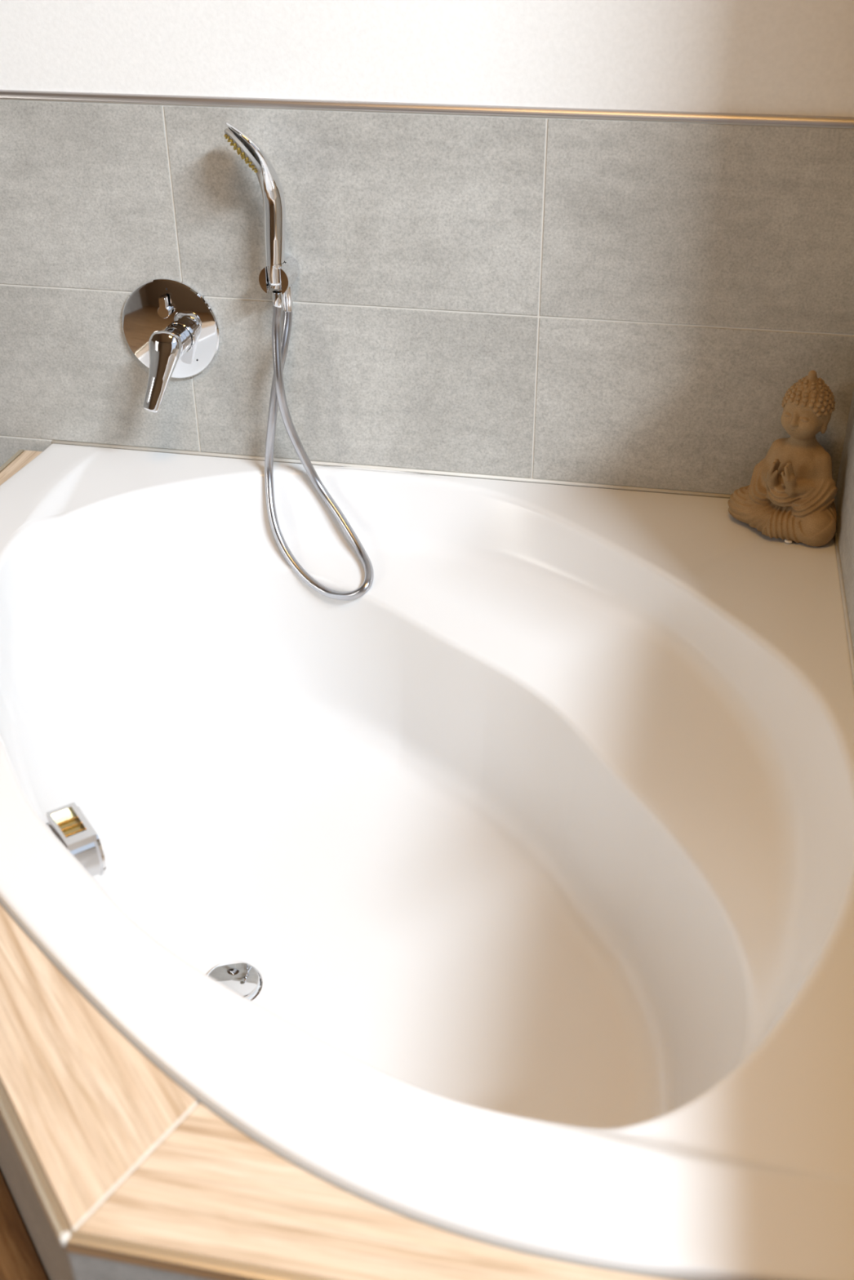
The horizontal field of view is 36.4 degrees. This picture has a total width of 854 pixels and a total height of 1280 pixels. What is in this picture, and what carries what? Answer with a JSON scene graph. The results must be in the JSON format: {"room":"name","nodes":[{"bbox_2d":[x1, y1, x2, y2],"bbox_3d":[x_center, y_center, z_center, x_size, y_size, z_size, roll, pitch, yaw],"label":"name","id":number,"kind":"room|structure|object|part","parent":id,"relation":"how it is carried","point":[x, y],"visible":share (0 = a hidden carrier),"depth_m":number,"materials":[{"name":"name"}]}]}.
{"room":"bathroom","nodes":[
{"label":"bathroom","id":0,"kind":"room"},
{"bbox_2d":[0,0,853,494],"bbox_3d":[-0.589,-1.149,1.958,3.314,3.110,0.150,6,33,10],"label":"wall","id":1,"kind":"structure","parent":0,"point":[606,301],"depth_m":2.04,"materials":[{"name":"grey tile"}]},
{"bbox_2d":[122,278,220,413],"bbox_3d":[-0.448,-0.495,2.185,0.174,0.198,0.111,6,33,10],"label":"mixer","id":2,"kind":"object","parent":1,"relation":"attached to","point":[169,326],"visible":1,"depth_m":2.19,"materials":[{"name":"silver metal"}]},
{"bbox_3d":[-0.447,-0.453,2.182,0.076,0.131,0.044,-13,35,-19],"label":"lever","id":3,"kind":"part","parent":2,"relation":"part of","materials":[{"name":"silver metal"}]},
{"bbox_3d":[-0.441,-0.561,2.184,0.021,0.036,0.019,6,33,10],"label":"diverter knob","id":4,"kind":"part","parent":2,"relation":"part of","materials":[{"name":"silver metal"}]},
{"bbox_2d":[258,253,300,311],"bbox_3d":[-0.238,-0.575,2.110,0.049,0.088,0.068,6,33,10],"label":"holder","id":5,"kind":"object","parent":1,"relation":"attached to","point":[290,273],"visible":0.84,"depth_m":2.09,"materials":[{"name":"silver metal"}]},
{"bbox_2d":[264,290,373,600],"bbox_3d":[-0.185,-0.316,2.169,0.101,0.494,0.256,-28,42,-36],"label":"shower hose","id":6,"kind":"object","parent":5,"relation":"attached to","point":[280,341],"visible":1,"depth_m":2.23,"materials":[{"name":"silver metal"}]},
{"bbox_2d":[223,122,285,288],"bbox_3d":[-0.269,-0.670,2.015,0.081,0.255,0.082,13,35,20],"label":"shower","id":7,"kind":"object","parent":6,"relation":"attached to","point":[273,201],"visible":0.99,"depth_m":2.01,"materials":[{"name":"silver metal"}]},
{"bbox_2d":[0,89,853,126],"bbox_3d":[-0.729,-0.875,2.079,2.854,0.012,0.011,6,33,10],"label":"trim","id":8,"kind":"structure","parent":1,"relation":"attached to","point":[833,121],"depth_m":1.95,"materials":[{"name":"silver metal"}]},
{"bbox_2d":[833,388,853,652],"bbox_3d":[0.463,-0.068,0.255,0.260,3.110,3.408,6,33,10],"label":"wall","id":9,"kind":"structure","parent":0,"point":[843,502],"depth_m":1.98,"materials":[{"name":"grey tile"}]},
{"bbox_3d":[-1.100,1.038,1.336,2.963,0.100,3.409,6,33,10],"label":"floor","id":10,"kind":"structure","parent":0,"visible":0},
{"bbox_2d":[0,1170,48,1279],"bbox_3d":[-0.731,0.656,1.591,0.330,0.265,1.010,-20,37,-28],"label":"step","id":11,"kind":"structure","parent":10,"relation":"on","point":[20,1260],"depth_m":1.37,"materials":[{"name":"wood"}]},
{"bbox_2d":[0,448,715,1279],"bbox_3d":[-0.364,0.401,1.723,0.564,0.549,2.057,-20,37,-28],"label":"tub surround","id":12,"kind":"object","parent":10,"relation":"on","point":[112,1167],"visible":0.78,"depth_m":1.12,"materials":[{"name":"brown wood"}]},
{"bbox_2d":[0,440,853,1279],"bbox_3d":[-0.152,0.255,1.812,1.410,0.432,1.411,6,33,10],"label":"bathtub","id":13,"kind":"object","parent":12,"relation":"in","point":[500,889],"visible":0.98,"depth_m":1.91,"materials":[{"name":"white plastic"}]},
{"bbox_3d":[-0.429,0.225,1.568,0.036,0.010,0.072,-20,37,-28],"label":"slot frame","id":14,"kind":"part","parent":13,"relation":"part of","materials":[{"name":"silver metal"}]},
{"bbox_2d":[727,370,837,546],"bbox_3d":[0.577,-0.294,2.031,0.184,0.261,0.123,26,41,35],"label":"seated statue","id":15,"kind":"object","parent":13,"relation":"on","point":[790,494],"visible":1,"depth_m":2.02,"materials":[{"name":"stone"}]}
]}

